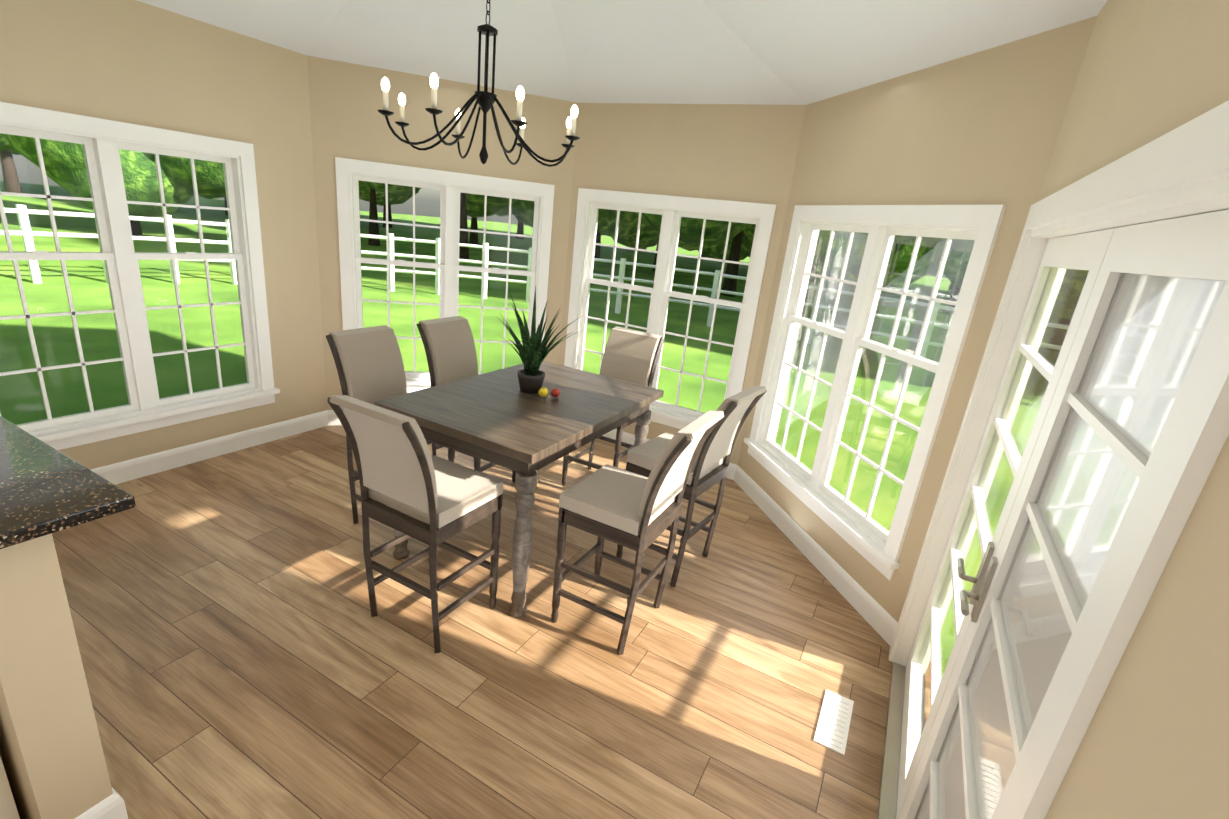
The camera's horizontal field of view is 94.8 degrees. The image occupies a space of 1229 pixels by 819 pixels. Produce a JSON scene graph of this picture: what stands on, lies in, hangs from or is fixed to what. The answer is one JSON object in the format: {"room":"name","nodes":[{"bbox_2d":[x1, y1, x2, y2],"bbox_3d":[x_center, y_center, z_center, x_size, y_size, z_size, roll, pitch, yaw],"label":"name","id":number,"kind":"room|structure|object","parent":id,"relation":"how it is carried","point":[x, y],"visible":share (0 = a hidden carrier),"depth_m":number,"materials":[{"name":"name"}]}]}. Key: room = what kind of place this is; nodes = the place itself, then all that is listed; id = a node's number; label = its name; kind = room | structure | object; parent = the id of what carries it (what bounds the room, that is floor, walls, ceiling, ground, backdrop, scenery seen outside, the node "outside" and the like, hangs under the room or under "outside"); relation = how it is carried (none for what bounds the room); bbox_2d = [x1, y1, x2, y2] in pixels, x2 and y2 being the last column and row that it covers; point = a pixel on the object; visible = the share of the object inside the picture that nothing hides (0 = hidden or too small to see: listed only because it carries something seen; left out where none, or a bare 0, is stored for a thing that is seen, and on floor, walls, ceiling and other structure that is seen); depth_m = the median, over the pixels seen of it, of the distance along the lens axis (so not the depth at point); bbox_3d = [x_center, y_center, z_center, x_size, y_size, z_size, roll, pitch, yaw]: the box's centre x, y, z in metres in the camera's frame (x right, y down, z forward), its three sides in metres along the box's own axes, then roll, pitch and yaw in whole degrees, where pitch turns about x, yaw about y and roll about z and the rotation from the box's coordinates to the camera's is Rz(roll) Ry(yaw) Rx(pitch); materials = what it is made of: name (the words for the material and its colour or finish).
{"room":"dining room","nodes":[
{"label":"dining room","id":0,"kind":"room"},
{"bbox_2d":[52,425,929,818],"bbox_3d":[-3.037,1.507,0.644,7.400,0.060,11.550,15,20,25],"label":"floor","id":1,"kind":"structure","parent":0,"point":[244,653],"depth_m":2.50,"materials":[{"name":"brown wood"}]},
{"bbox_2d":[0,757,19,818],"bbox_3d":[-2.054,0.881,1.370,0.626,0.876,0.609,15,20,25],"label":"base cabinet","id":2,"kind":"object","parent":1,"relation":"on","point":[8,809],"depth_m":1.53,"materials":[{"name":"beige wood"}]},
{"bbox_2d":[0,416,135,548],"bbox_3d":[-2.615,0.140,1.671,2.497,0.209,0.962,15,20,25],"label":"countertop","id":3,"kind":"structure","parent":2,"relation":"on","point":[46,489],"depth_m":1.47,"materials":[{"name":"stone"}]},
{"bbox_2d":[374,361,663,617],"bbox_3d":[-0.503,0.352,3.415,1.000,0.920,1.420,15,20,25],"label":"dining table","id":4,"kind":"object","parent":1,"relation":"on","point":[499,417],"visible":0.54,"depth_m":2.92,"materials":[{"name":"brown wood"}]},
{"bbox_2d":[497,286,587,396],"bbox_3d":[-0.473,-0.389,3.230,0.615,0.600,0.531,15,20,25],"label":"potted plant","id":5,"kind":"object","parent":4,"relation":"on","point":[533,352],"visible":1,"depth_m":3.25,"materials":[{"name":"green plant"}]},
{"bbox_2d":[814,689,853,755],"bbox_3d":[0.942,1.328,2.415,0.120,0.009,0.320,15,20,25],"label":"floor vent","id":6,"kind":"object","parent":1,"relation":"in","point":[832,730],"visible":1,"depth_m":2.40,"materials":[{"name":"white metal"}]},
{"bbox_2d":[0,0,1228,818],"bbox_3d":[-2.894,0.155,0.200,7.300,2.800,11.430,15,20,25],"label":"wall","id":7,"kind":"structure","parent":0,"point":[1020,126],"depth_m":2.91,"materials":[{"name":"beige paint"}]},
{"bbox_2d":[0,102,279,449],"bbox_3d":[-2.981,-0.756,3.452,0.195,1.845,1.650,15,20,25],"label":"window","id":8,"kind":"structure","parent":7,"relation":"in","point":[103,142],"depth_m":3.50,"materials":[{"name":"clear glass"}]},
{"bbox_2d":[335,157,554,391],"bbox_3d":[-1.413,-1.037,4.828,1.710,1.845,0.195,0,19,-17],"label":"angled window","id":9,"kind":"structure","parent":7,"relation":"in","point":[351,173],"depth_m":4.67,"materials":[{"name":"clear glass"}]},
{"bbox_2d":[75,100,1228,818],"bbox_3d":[-2.955,0.138,0.230,7.160,2.800,11.150,15,20,25],"label":"trim","id":10,"kind":"structure","parent":7,"relation":"attached to","point":[1179,172],"depth_m":0.86,"materials":[{"name":"white wood"}]},
{"bbox_2d":[564,188,775,428],"bbox_3d":[0.357,-0.807,4.732,1.710,1.845,0.195,15,20,25],"label":"window","id":11,"kind":"structure","parent":7,"relation":"in","point":[672,210],"depth_m":4.62,"materials":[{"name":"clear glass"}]},
{"bbox_2d":[744,205,1006,580],"bbox_3d":[1.393,-0.256,3.422,0.195,1.845,1.710,2,19,-14],"label":"window","id":12,"kind":"structure","parent":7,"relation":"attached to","point":[876,545],"depth_m":3.24,"materials":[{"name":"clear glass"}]},
{"bbox_2d":[896,210,1228,818],"bbox_3d":[1.084,0.511,1.668,0.105,2.006,1.816,15,20,25],"label":"patio door","id":13,"kind":"structure","parent":7,"relation":"in","point":[1144,308],"depth_m":1.34,"materials":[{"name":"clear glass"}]},
{"bbox_2d":[137,0,1107,104],"bbox_3d":[-2.700,-1.396,-0.296,7.400,0.840,11.600,15,20,25],"label":"ceiling","id":14,"kind":"structure","parent":0,"point":[784,52],"depth_m":3.50,"materials":[{"name":"white paint"}]},
{"bbox_2d":[378,0,579,166],"bbox_3d":[-0.546,-1.792,2.451,0.901,1.351,0.898,15,20,25],"label":"chandelier","id":15,"kind":"object","parent":14,"relation":"hanging from","point":[485,99],"visible":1,"depth_m":2.53,"materials":[{"name":"black metal"}]},
{"label":"outside","id":16,"kind":"structure","parent":0,"visible":0},
{"bbox_2d":[0,181,1058,677],"bbox_3d":[8.433,-1.606,14.476,130.000,0.180,120.000,15,20,25],"label":"lawn","id":17,"kind":"structure","parent":16,"point":[96,331],"depth_m":9.72,"materials":[{"name":"green plant"}]},
{"bbox_2d":[0,133,838,296],"bbox_3d":[3.044,-9.243,4.358,96.734,19.492,87.526,15,20,25],"label":"trees","id":18,"kind":"object","parent":17,"relation":"on","point":[75,158],"depth_m":17.64,"materials":[{"name":"green plant"}]},
{"bbox_2d":[0,204,1068,357],"bbox_3d":[1.035,-0.482,6.321,23.086,1.300,13.520,15,20,25],"label":"fence","id":19,"kind":"object","parent":17,"relation":"on","point":[27,237],"depth_m":12.01,"materials":[{"name":"white wood"}]},
{"bbox_2d":[359,181,1087,352],"bbox_3d":[4.113,-9.924,7.032,99.035,19.865,85.983,15,20,25],"label":"trees","id":20,"kind":"object","parent":17,"relation":"on","point":[605,216],"depth_m":14.16,"materials":[{"name":"green plant"}]}
]}

